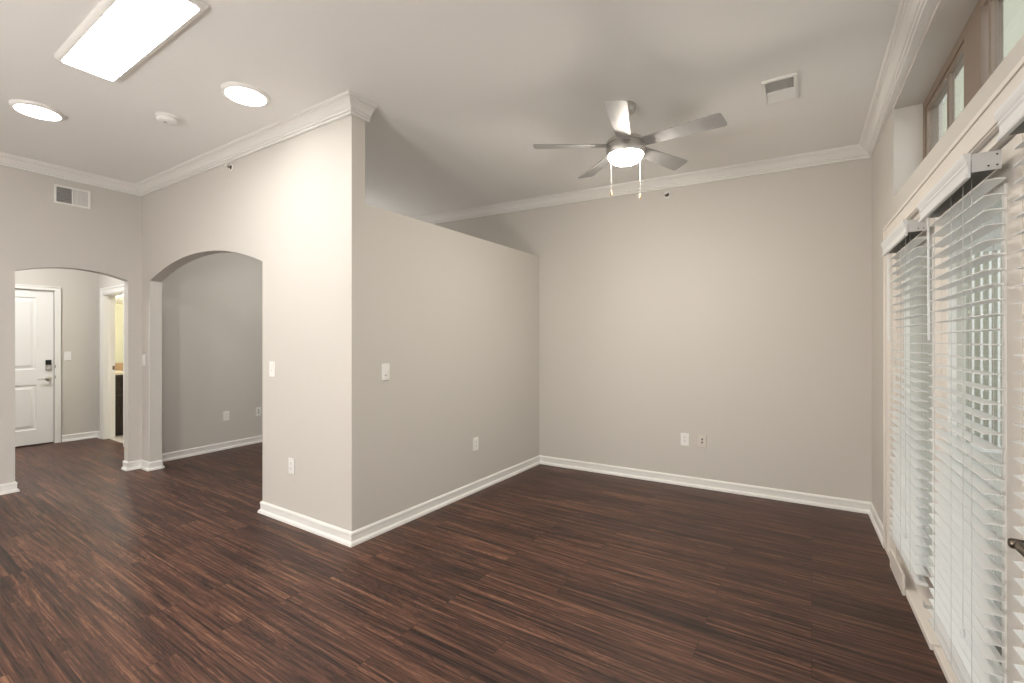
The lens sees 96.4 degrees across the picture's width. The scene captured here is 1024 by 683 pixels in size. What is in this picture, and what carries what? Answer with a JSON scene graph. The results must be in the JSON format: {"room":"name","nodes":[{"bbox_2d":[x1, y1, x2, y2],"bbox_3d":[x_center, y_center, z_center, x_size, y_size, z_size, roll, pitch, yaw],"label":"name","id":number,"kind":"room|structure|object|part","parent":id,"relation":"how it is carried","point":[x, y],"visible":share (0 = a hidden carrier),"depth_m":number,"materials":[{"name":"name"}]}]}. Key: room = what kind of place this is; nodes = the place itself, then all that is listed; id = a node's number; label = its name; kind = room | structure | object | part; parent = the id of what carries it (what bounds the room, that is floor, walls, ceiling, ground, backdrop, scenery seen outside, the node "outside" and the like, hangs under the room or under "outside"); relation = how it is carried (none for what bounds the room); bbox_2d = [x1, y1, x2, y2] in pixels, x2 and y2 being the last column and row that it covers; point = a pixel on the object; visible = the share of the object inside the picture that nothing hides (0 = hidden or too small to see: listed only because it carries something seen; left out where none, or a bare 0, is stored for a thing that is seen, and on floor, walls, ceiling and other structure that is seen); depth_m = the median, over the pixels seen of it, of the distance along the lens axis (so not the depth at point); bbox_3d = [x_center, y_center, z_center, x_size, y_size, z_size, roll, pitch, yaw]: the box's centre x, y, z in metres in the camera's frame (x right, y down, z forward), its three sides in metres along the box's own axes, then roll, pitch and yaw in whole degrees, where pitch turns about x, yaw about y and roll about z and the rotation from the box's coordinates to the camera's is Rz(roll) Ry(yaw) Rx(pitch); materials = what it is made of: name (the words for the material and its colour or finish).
{"room":"empty living room","nodes":[
{"label":"empty living room","id":0,"kind":"room"},
{"bbox_2d":[15,268,97,442],"bbox_3d":[-7.238,-0.200,5.358,0.120,3.260,3.640,0,0,33],"label":"wall","id":1,"kind":"structure","parent":0,"point":[79,289],"depth_m":6.66,"materials":[{"name":"grey paint"}]},
{"bbox_2d":[17,289,52,446],"bbox_3d":[-6.766,0.359,6.115,0.044,2.142,0.915,0,0,33],"label":"trim","id":2,"kind":"structure","parent":1,"relation":"attached to","point":[25,289],"depth_m":6.33,"materials":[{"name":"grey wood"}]},
{"bbox_2d":[15,289,55,446],"bbox_3d":[-6.697,0.353,6.081,0.107,2.118,0.921,0,0,33],"label":"door","id":3,"kind":"structure","parent":1,"relation":"in","point":[34,309],"depth_m":6.30,"materials":[{"name":"white paint"}]},
{"bbox_3d":[-6.489,0.515,6.358,0.062,0.066,0.148,0,0,33],"label":"handle","id":4,"kind":"part","parent":3,"relation":"part of","materials":[{"name":"silver metal"}]},
{"bbox_2d":[15,284,60,442],"bbox_3d":[-6.689,0.328,6.065,0.024,2.204,1.039,0,0,33],"label":"trim","id":5,"kind":"structure","parent":1,"relation":"attached to","point":[57,290],"depth_m":6.46,"materials":[{"name":"white paint"}]},
{"bbox_2d":[64,352,70,359],"bbox_3d":[-6.364,0.208,6.564,0.021,0.126,0.075,0,0,33],"label":"wall switch","id":6,"kind":"object","parent":1,"relation":"attached to","point":[67,355],"visible":1,"depth_m":6.56,"materials":[{"name":"white plastic"}]},
{"bbox_2d":[62,431,99,441],"bbox_3d":[-6.228,1.383,6.636,0.170,0.095,0.395,0,0,33],"label":"baseboard","id":7,"kind":"structure","parent":1,"relation":"attached to","point":[94,434],"depth_m":6.67,"materials":[{"name":"white paint"}]},
{"bbox_2d":[0,165,141,483],"bbox_3d":[-5.511,-0.182,3.275,0.120,3.225,4.646,0,0,33],"label":"wall","id":8,"kind":"structure","parent":0,"point":[37,232],"depth_m":4.66,"materials":[{"name":"grey paint"}]},
{"bbox_2d":[0,481,19,494],"bbox_3d":[-5.763,1.383,2.866,0.147,0.095,3.685,0,0,33],"label":"baseboard","id":9,"kind":"structure","parent":8,"relation":"attached to","point":[6,488],"depth_m":4.32,"materials":[{"name":"white paint"}]},
{"bbox_2d":[54,184,90,208],"bbox_3d":[-4.504,-1.482,4.694,0.012,0.186,0.277,0,0,33],"label":"air vent","id":10,"kind":"object","parent":8,"relation":"in","point":[65,195],"visible":1,"depth_m":4.69,"materials":[{"name":"white metal"}]},
{"bbox_2d":[0,90,376,196],"bbox_3d":[-3.847,-1.685,2.286,3.748,0.189,4.812,0,0,33],"label":"trim","id":11,"kind":"structure","parent":8,"relation":"attached to","point":[347,103],"depth_m":4.04,"materials":[{"name":"white paint"}]},
{"bbox_2d":[414,0,938,223],"bbox_3d":[-1.873,-1.625,2.572,7.314,0.195,7.513,0,0,33],"label":"trim","id":12,"kind":"structure","parent":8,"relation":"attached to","point":[913,17],"depth_m":3.93,"materials":[{"name":"white paint"}]},
{"bbox_2d":[98,274,123,430],"bbox_3d":[-5.393,-0.180,6.397,2.830,3.220,0.120,0,0,33],"label":"wall","id":13,"kind":"structure","parent":0,"point":[104,281],"depth_m":6.81,"materials":[{"name":"grey paint"}]},
{"bbox_2d":[100,284,123,446],"bbox_3d":[-5.600,0.372,6.532,0.807,2.116,0.128,0,0,33],"label":"door frame","id":14,"kind":"structure","parent":13,"relation":"in","point":[109,299],"depth_m":6.74,"materials":[{"name":"white paint"}]},
{"bbox_2d":[115,363,122,369],"bbox_3d":[-6.074,0.404,7.719,0.018,0.118,1.334,0,0,33],"label":"tile backsplash","id":15,"kind":"structure","parent":13,"relation":"attached to","point":[118,366],"depth_m":7.35,"materials":[{"name":"beige tile"}]},
{"bbox_2d":[162,253,261,453],"bbox_3d":[-3.699,-0.220,6.400,0.100,3.300,2.355,0,0,29],"label":"wall","id":16,"kind":"structure","parent":0,"point":[212,304],"depth_m":5.93,"materials":[{"name":"grey paint"}]},
{"bbox_2d":[223,411,228,420],"bbox_3d":[-3.803,0.990,6.098,0.009,0.126,0.078,0,0,29],"label":"power outlet","id":17,"kind":"object","parent":16,"relation":"attached to","point":[225,413],"visible":1,"depth_m":6.09,"materials":[{"name":"white plastic"}]},
{"bbox_2d":[256,407,260,415],"bbox_3d":[-3.587,0.990,6.483,0.017,0.126,0.078,0,0,29],"label":"cable jack plate","id":18,"kind":"object","parent":16,"relation":"attached to","point":[258,409],"visible":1,"depth_m":6.48,"materials":[{"name":"white plastic"}]},
{"bbox_2d":[142,115,364,531],"bbox_3d":[-2.741,-0.164,4.323,3.920,3.189,0.115,0,0,33],"label":"wall","id":19,"kind":"structure","parent":0,"point":[295,206],"depth_m":3.59,"materials":[{"name":"grey paint"}]},
{"bbox_2d":[121,459,162,470],"bbox_3d":[-4.152,1.383,5.113,0.443,0.095,0.144,0,0,2],"label":"baseboard","id":20,"kind":"object","parent":19,"relation":"attached to","point":[138,464],"visible":1,"depth_m":5.11,"materials":[{"name":"white paint"}]},
{"bbox_2d":[142,354,144,365],"bbox_3d":[-4.142,0.208,5.148,0.078,0.126,0.012,0,0,33],"label":"wall switch","id":21,"kind":"object","parent":19,"relation":"attached to","point":[143,355],"visible":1,"depth_m":5.14,"materials":[{"name":"white plastic"}]},
{"bbox_2d":[225,164,232,170],"bbox_3d":[-2.532,-1.562,4.090,0.068,0.068,0.051,0,0,33],"label":"sprinkler","id":22,"kind":"object","parent":19,"relation":"attached to","point":[228,166],"visible":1,"depth_m":4.10,"materials":[{"name":"white plastic"}]},
{"bbox_2d":[269,361,274,376],"bbox_3d":[-1.966,0.226,3.748,0.078,0.126,0.012,0,0,33],"label":"wall switch","id":23,"kind":"object","parent":19,"relation":"attached to","point":[271,363],"visible":1,"depth_m":3.74,"materials":[{"name":"white plastic"}]},
{"bbox_2d":[288,458,294,474],"bbox_3d":[-1.735,0.980,3.602,0.078,0.126,0.009,0,0,33],"label":"power outlet","id":24,"kind":"object","parent":19,"relation":"attached to","point":[291,462],"visible":1,"depth_m":3.60,"materials":[{"name":"white plastic"}]},
{"bbox_2d":[365,204,538,525],"bbox_3d":[-0.421,0.216,4.378,0.121,2.427,2.490,0,0,34],"label":"wall partition","id":25,"kind":"structure","parent":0,"point":[453,315],"depth_m":3.98,"materials":[{"name":"grey paint"}]},
{"bbox_2d":[381,363,389,380],"bbox_3d":[-0.953,0.230,3.461,0.013,0.126,0.078,0,0,34],"label":"wall switch","id":26,"kind":"object","parent":25,"relation":"attached to","point":[385,368],"visible":1,"depth_m":3.46,"materials":[{"name":"white plastic"}]},
{"bbox_2d":[473,437,477,450],"bbox_3d":[-0.345,0.978,4.375,0.009,0.126,0.078,0,0,34],"label":"power outlet","id":27,"kind":"object","parent":25,"relation":"attached to","point":[475,440],"visible":1,"depth_m":4.37,"materials":[{"name":"white plastic"}]},
{"bbox_2d":[0,0,959,217],"bbox_3d":[-2.976,-1.766,3.442,10.250,0.303,8.100,0,0,33],"label":"ceiling","id":28,"kind":"structure","parent":0,"point":[464,91],"depth_m":2.97,"materials":[{"name":"white paint"}]},
{"bbox_2d":[8,99,64,120],"bbox_3d":[-3.527,-1.712,3.407,0.296,0.031,0.296,0,0,33],"label":"recessed light","id":29,"kind":"object","parent":28,"relation":"in","point":[29,108],"visible":1,"depth_m":3.37,"materials":[{"name":"white plastic"}]},
{"bbox_2d":[13,104,60,120],"bbox_3d":[-3.527,-1.711,3.407,0.252,0.028,0.252,0,0,33],"label":"diffuser","id":30,"kind":"object","parent":29,"relation":"attached to","point":[39,111],"depth_m":3.39,"materials":[{"name":"white plastic"}]},
{"bbox_2d":[54,0,207,81],"bbox_3d":[-2.136,-1.691,2.524,1.280,0.050,0.305,0,0,33],"label":"led panel light","id":31,"kind":"object","parent":28,"relation":"attached to","point":[116,36],"visible":1,"depth_m":2.49,"materials":[{"name":"white plastic"}]},
{"bbox_2d":[155,112,178,125],"bbox_3d":[-2.626,-1.687,3.486,0.144,0.056,0.144,0,0,33],"label":"smoke detector","id":32,"kind":"object","parent":28,"relation":"attached to","point":[164,118],"visible":1,"depth_m":3.45,"materials":[{"name":"white plastic"}]},
{"bbox_2d":[220,81,269,106],"bbox_3d":[-1.822,-1.686,3.137,0.296,0.031,0.296,0,0,33],"label":"recessed light","id":33,"kind":"object","parent":28,"relation":"in","point":[242,93],"visible":1,"depth_m":3.10,"materials":[{"name":"white plastic"}]},
{"bbox_2d":[225,87,265,105],"bbox_3d":[-1.822,-1.684,3.137,0.252,0.028,0.252,0,0,33],"label":"diffuser","id":34,"kind":"object","parent":33,"relation":"attached to","point":[248,96],"depth_m":3.12,"materials":[{"name":"white plastic"}]},
{"bbox_2d":[533,99,726,198],"bbox_3d":[0.831,-1.327,3.193,1.222,0.670,1.255,0,0,33],"label":"ceiling fan","id":35,"kind":"object","parent":28,"relation":"hanging from","point":[626,148],"visible":1,"depth_m":3.10,"materials":[{"name":"silver metal"}]},
{"bbox_3d":[0.425,-1.375,3.227,0.556,0.035,0.138,0,0,1],"label":"blade","id":36,"kind":"part","parent":35,"relation":"part of","materials":[{"name":"silver metal"}]},
{"bbox_3d":[0.690,-1.375,3.576,0.138,0.035,0.556,0,0,-17],"label":"blade","id":37,"kind":"part","parent":35,"relation":"part of","materials":[{"name":"silver metal"}]},
{"bbox_3d":[0.675,-1.375,2.866,0.138,0.035,0.556,0,0,19],"label":"blade","id":38,"kind":"part","parent":35,"relation":"part of","materials":[{"name":"silver metal"}]},
{"bbox_3d":[0.798,-1.276,3.219,0.236,0.058,0.236,0,0,33],"label":"lamp shade","id":39,"kind":"part","parent":35,"relation":"part of","materials":[{"name":"white glass"}]},
{"bbox_3d":[1.104,-1.375,3.432,0.556,0.035,0.138,0,0,-35],"label":"blade","id":40,"kind":"part","parent":35,"relation":"part of","materials":[{"name":"silver metal"}]},
{"bbox_3d":[1.095,-1.375,2.993,0.556,0.035,0.138,0,0,37],"label":"blade","id":41,"kind":"part","parent":35,"relation":"part of","materials":[{"name":"silver metal"}]},
{"bbox_2d":[761,72,798,105],"bbox_3d":[1.748,-1.638,2.985,0.196,0.015,0.330,0,0,33],"label":"ceiling vent","id":42,"kind":"object","parent":28,"relation":"in","point":[783,88],"visible":1,"depth_m":2.97,"materials":[{"name":"white paint"}]},
{"bbox_2d":[0,435,1001,682],"bbox_3d":[-3.004,1.453,3.400,10.250,0.054,8.000,0,0,33],"label":"floor","id":43,"kind":"structure","parent":0,"point":[173,573],"depth_m":2.66,"materials":[{"name":"brown wood"}]},
{"bbox_2d":[115,375,122,435],"bbox_3d":[-5.832,0.966,7.554,0.588,0.921,1.305,0,0,33],"label":"vanity cabinet","id":44,"kind":"object","parent":43,"relation":"on","point":[118,378],"visible":0.14,"depth_m":6.90,"materials":[{"name":"black wood"}]},
{"bbox_2d":[115,370,122,374],"bbox_3d":[-5.829,0.484,7.559,0.603,0.040,1.334,0,0,33],"label":"countertop","id":45,"kind":"structure","parent":44,"relation":"on","point":[117,372],"depth_m":6.91,"materials":[{"name":"beige stone"}]},
{"bbox_3d":[-5.832,0.657,7.037,0.022,0.265,0.420,0,0,33],"label":"drawer","id":46,"kind":"part","parent":44,"relation":"part of","materials":[{"name":"black wood"}]},
{"bbox_3d":[-5.832,1.070,7.037,0.022,0.520,0.420,0,0,33],"label":"door","id":47,"kind":"part","parent":44,"relation":"part of","materials":[{"name":"black wood"}]},
{"bbox_2d":[434,158,871,501],"bbox_3d":[-0.103,-0.155,5.717,7.282,3.170,0.150,0,0,31],"label":"wall","id":48,"kind":"structure","parent":0,"point":[736,313],"depth_m":4.41,"materials":[{"name":"grey paint"}]},
{"bbox_2d":[162,435,882,546],"bbox_3d":[-0.716,1.383,4.566,7.080,0.095,2.782,0,0,33],"label":"baseboard","id":49,"kind":"structure","parent":48,"relation":"attached to","point":[331,532],"depth_m":4.12,"materials":[{"name":"white paint"}]},
{"bbox_2d":[664,191,669,197],"bbox_3d":[1.558,-1.486,4.620,0.068,0.068,0.051,0,0,31],"label":"sprinkler","id":50,"kind":"object","parent":48,"relation":"attached to","point":[666,194],"visible":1,"depth_m":4.63,"materials":[{"name":"white metal"}]},
{"bbox_2d":[681,433,688,445],"bbox_3d":[1.716,0.972,4.551,0.078,0.126,0.009,0,0,30],"label":"power outlet","id":51,"kind":"object","parent":48,"relation":"attached to","point":[684,436],"visible":1,"depth_m":4.54,"materials":[{"name":"white plastic"}]},
{"bbox_2d":[698,434,705,447],"bbox_3d":[1.853,0.972,4.465,0.078,0.126,0.016,0,0,30],"label":"cable jack plate","id":52,"kind":"object","parent":48,"relation":"attached to","point":[701,438],"visible":1,"depth_m":4.46,"materials":[{"name":"beige plastic"}]},
{"bbox_2d":[872,0,1023,555],"bbox_3d":[1.155,-0.137,0.571,0.240,3.134,7.470,0,0,31],"label":"wall","id":53,"kind":"structure","parent":0,"point":[899,166],"depth_m":2.97,"materials":[{"name":"grey paint"}]},
{"bbox_2d":[890,548,904,595],"bbox_3d":[2.304,1.370,2.740,0.014,0.120,0.390,0,0,31],"label":"trim","id":54,"kind":"structure","parent":53,"relation":"attached to","point":[895,566],"depth_m":2.70,"materials":[{"name":"white paint"}]},
{"bbox_2d":[881,219,928,586],"bbox_3d":[2.197,0.297,2.583,0.098,1.825,0.720,0,0,31],"label":"blind","id":55,"kind":"object","parent":53,"relation":"attached to","point":[907,532],"visible":0.98,"depth_m":2.44,"materials":[{"name":"white plastic"}]},
{"bbox_3d":[2.343,0.323,2.781,0.055,1.751,0.002,0,0,31],"label":"ladder cord","id":56,"kind":"part","parent":55,"relation":"part of","materials":[{"name":"white fabric"}]},
{"bbox_3d":[2.216,0.323,2.572,0.055,1.751,0.002,0,0,31],"label":"ladder cord","id":57,"kind":"part","parent":55,"relation":"part of","materials":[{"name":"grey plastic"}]},
{"bbox_3d":[2.087,0.230,2.428,0.002,1.561,0.002,0,0,33],"label":"lift cord","id":58,"kind":"part","parent":55,"relation":"part of","materials":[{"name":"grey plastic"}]},
{"bbox_3d":[2.215,1.202,2.572,0.050,0.016,0.720,0,0,31],"label":"rail","id":59,"kind":"part","parent":55,"relation":"part of","materials":[{"name":"white plastic"}]},
{"bbox_3d":[2.088,0.323,2.363,0.055,1.751,0.002,0,0,31],"label":"ladder cord","id":60,"kind":"part","parent":55,"relation":"part of","materials":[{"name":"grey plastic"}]},
{"bbox_2d":[887,549,941,650],"bbox_3d":[2.293,1.413,2.562,0.152,0.035,1.125,0,0,31],"label":"trim","id":61,"kind":"structure","parent":53,"relation":"attached to","point":[912,594],"depth_m":2.38,"materials":[{"name":"white paint"}]},
{"bbox_2d":[901,216,940,617],"bbox_3d":[2.272,0.370,2.526,0.061,2.030,0.920,0,0,31],"label":"door","id":62,"kind":"structure","parent":53,"relation":"in","point":[924,592],"depth_m":2.34,"materials":[{"name":"white paint"}]},
{"bbox_2d":[923,600,933,609],"bbox_3d":[1.990,1.250,2.171,0.060,0.030,0.032,0,0,33],"label":"bracket","id":63,"kind":"object","parent":62,"relation":"attached to","point":[924,605],"visible":0.55,"depth_m":2.17,"materials":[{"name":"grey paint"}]},
{"bbox_2d":[934,646,958,682],"bbox_3d":[1.788,1.413,1.726,0.142,0.035,0.800,0,0,31],"label":"trim","id":64,"kind":"structure","parent":53,"relation":"attached to","point":[949,674],"depth_m":1.98,"materials":[{"name":"white paint"}]},
{"bbox_2d":[883,56,1023,552],"bbox_3d":[1.766,0.324,1.827,0.026,2.212,3.150,0,0,31],"label":"trim","id":65,"kind":"structure","parent":53,"relation":"attached to","point":[983,126],"depth_m":2.30,"materials":[{"name":"white paint"}]},
{"bbox_2d":[892,132,1016,558],"bbox_3d":[1.835,0.374,1.785,0.124,2.112,2.950,0,0,31],"label":"trim","id":66,"kind":"structure","parent":53,"relation":"attached to","point":[992,145],"depth_m":2.89,"materials":[{"name":"white paint"}]},
{"bbox_2d":[917,150,1005,682],"bbox_3d":[1.697,0.321,1.764,0.098,1.873,0.700,0,0,31],"label":"blind","id":67,"kind":"object","parent":53,"relation":"attached to","point":[963,622],"visible":1,"depth_m":1.66,"materials":[{"name":"white plastic"}]},
{"bbox_3d":[1.839,0.346,1.955,0.055,1.799,0.002,0,0,31],"label":"ladder cord","id":68,"kind":"part","parent":67,"relation":"part of","materials":[{"name":"white fabric"}]},
{"bbox_3d":[1.715,1.250,1.753,0.050,0.016,0.700,0,0,31],"label":"rail","id":69,"kind":"part","parent":67,"relation":"part of","materials":[{"name":"white plastic"}]},
{"bbox_3d":[1.592,0.346,1.549,0.055,1.799,0.002,0,0,31],"label":"ladder cord","id":70,"kind":"part","parent":67,"relation":"part of","materials":[{"name":"white fabric"}]},
{"bbox_2d":[923,0,1002,159],"bbox_3d":[1.950,-1.198,1.770,0.073,0.675,2.645,0,0,31],"label":"window","id":71,"kind":"structure","parent":53,"relation":"in","point":[979,46],"depth_m":2.13,"materials":[{"name":"brown"}]},
{"bbox_3d":[2.396,-1.219,2.523,0.022,0.496,0.795,0,0,31],"label":"sash","id":72,"kind":"part","parent":71,"relation":"part of","materials":[{"name":"brown"}]},
{"bbox_3d":[1.842,-1.206,1.616,0.022,0.536,0.790,0,0,31],"label":"sash","id":73,"kind":"part","parent":71,"relation":"part of","materials":[{"name":"brown"}]},
{"bbox_2d":[941,133,1022,682],"bbox_3d":[1.801,0.370,1.754,0.061,2.030,0.878,0,0,31],"label":"door","id":74,"kind":"structure","parent":53,"relation":"in","point":[1010,157],"depth_m":1.47,"materials":[{"name":"white paint"}]},
{"bbox_2d":[994,80,1023,682],"bbox_3d":[1.214,0.325,0.972,0.098,1.921,0.715,0,0,31],"label":"blind","id":75,"kind":"object","parent":53,"relation":"attached to","point":[1009,116],"visible":0.98,"depth_m":1.24,"materials":[{"name":"white plastic"}]},
{"bbox_2d":[1007,133,1023,682],"bbox_3d":[1.282,0.370,0.992,0.151,2.030,0.950,0,0,31],"label":"door","id":76,"kind":"structure","parent":53,"relation":"in","point":[1018,544],"depth_m":1.39,"materials":[{"name":"white paint"}]},
{"bbox_3d":[1.363,0.545,1.177,0.096,0.060,0.150,0,0,31],"label":"handle","id":77,"kind":"part","parent":76,"relation":"part of","materials":[{"name":"brown metal"}]},
{"bbox_3d":[-5.806,-0.170,8.257,0.120,3.200,2.540,0,0,33],"label":"wall","id":78,"kind":"structure","parent":0,"visible":0},
{"bbox_2d":[115,295,122,301],"bbox_3d":[-6.034,-0.760,7.665,0.143,0.260,1.180,0,0,33],"label":"vanity light","id":79,"kind":"object","parent":78,"relation":"attached to","point":[117,298],"visible":0.06,"depth_m":7.32,"materials":[{"name":"silver metal"}]},
{"bbox_2d":[115,304,122,362],"bbox_3d":[-6.081,-0.130,7.720,0.006,0.940,1.260,0,0,33],"label":"wall mirror","id":80,"kind":"object","parent":78,"relation":"attached to","point":[118,307],"visible":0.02,"depth_m":7.36,"materials":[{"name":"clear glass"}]},
{"label":"outside","id":81,"kind":"structure","parent":0,"visible":0},
{"bbox_2d":[966,452,1001,641],"bbox_3d":[10.250,1.680,4.048,11.280,0.200,34.000,0,0,33],"label":"ground","id":82,"kind":"structure","parent":81,"point":[997,456],"depth_m":4.21,"materials":[{"name":"grey concrete"}]},
{"bbox_2d":[943,0,1023,445],"bbox_3d":[8.615,-2.995,6.134,7.300,9.150,0.700,0,0,33],"label":"wall","id":83,"kind":"structure","parent":82,"relation":"on","point":[1013,10],"depth_m":6.77,"materials":[{"name":"beige paint"}]},
{"bbox_2d":[968,250,1001,453],"bbox_3d":[6.505,-0.255,6.762,1.920,3.670,0.080,0,0,33],"label":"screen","id":84,"kind":"object","parent":82,"relation":"on","point":[998,251],"visible":0.12,"depth_m":6.54,"materials":[{"name":"grey"}]},
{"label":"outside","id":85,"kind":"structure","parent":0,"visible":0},
{"bbox_2d":[966,200,1001,251],"bbox_3d":[1.701,-0.850,-0.396,1.720,0.240,11.200,0,0,33],"label":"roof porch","id":86,"kind":"structure","parent":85,"point":[997,218],"depth_m":3.69,"materials":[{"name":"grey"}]}
]}

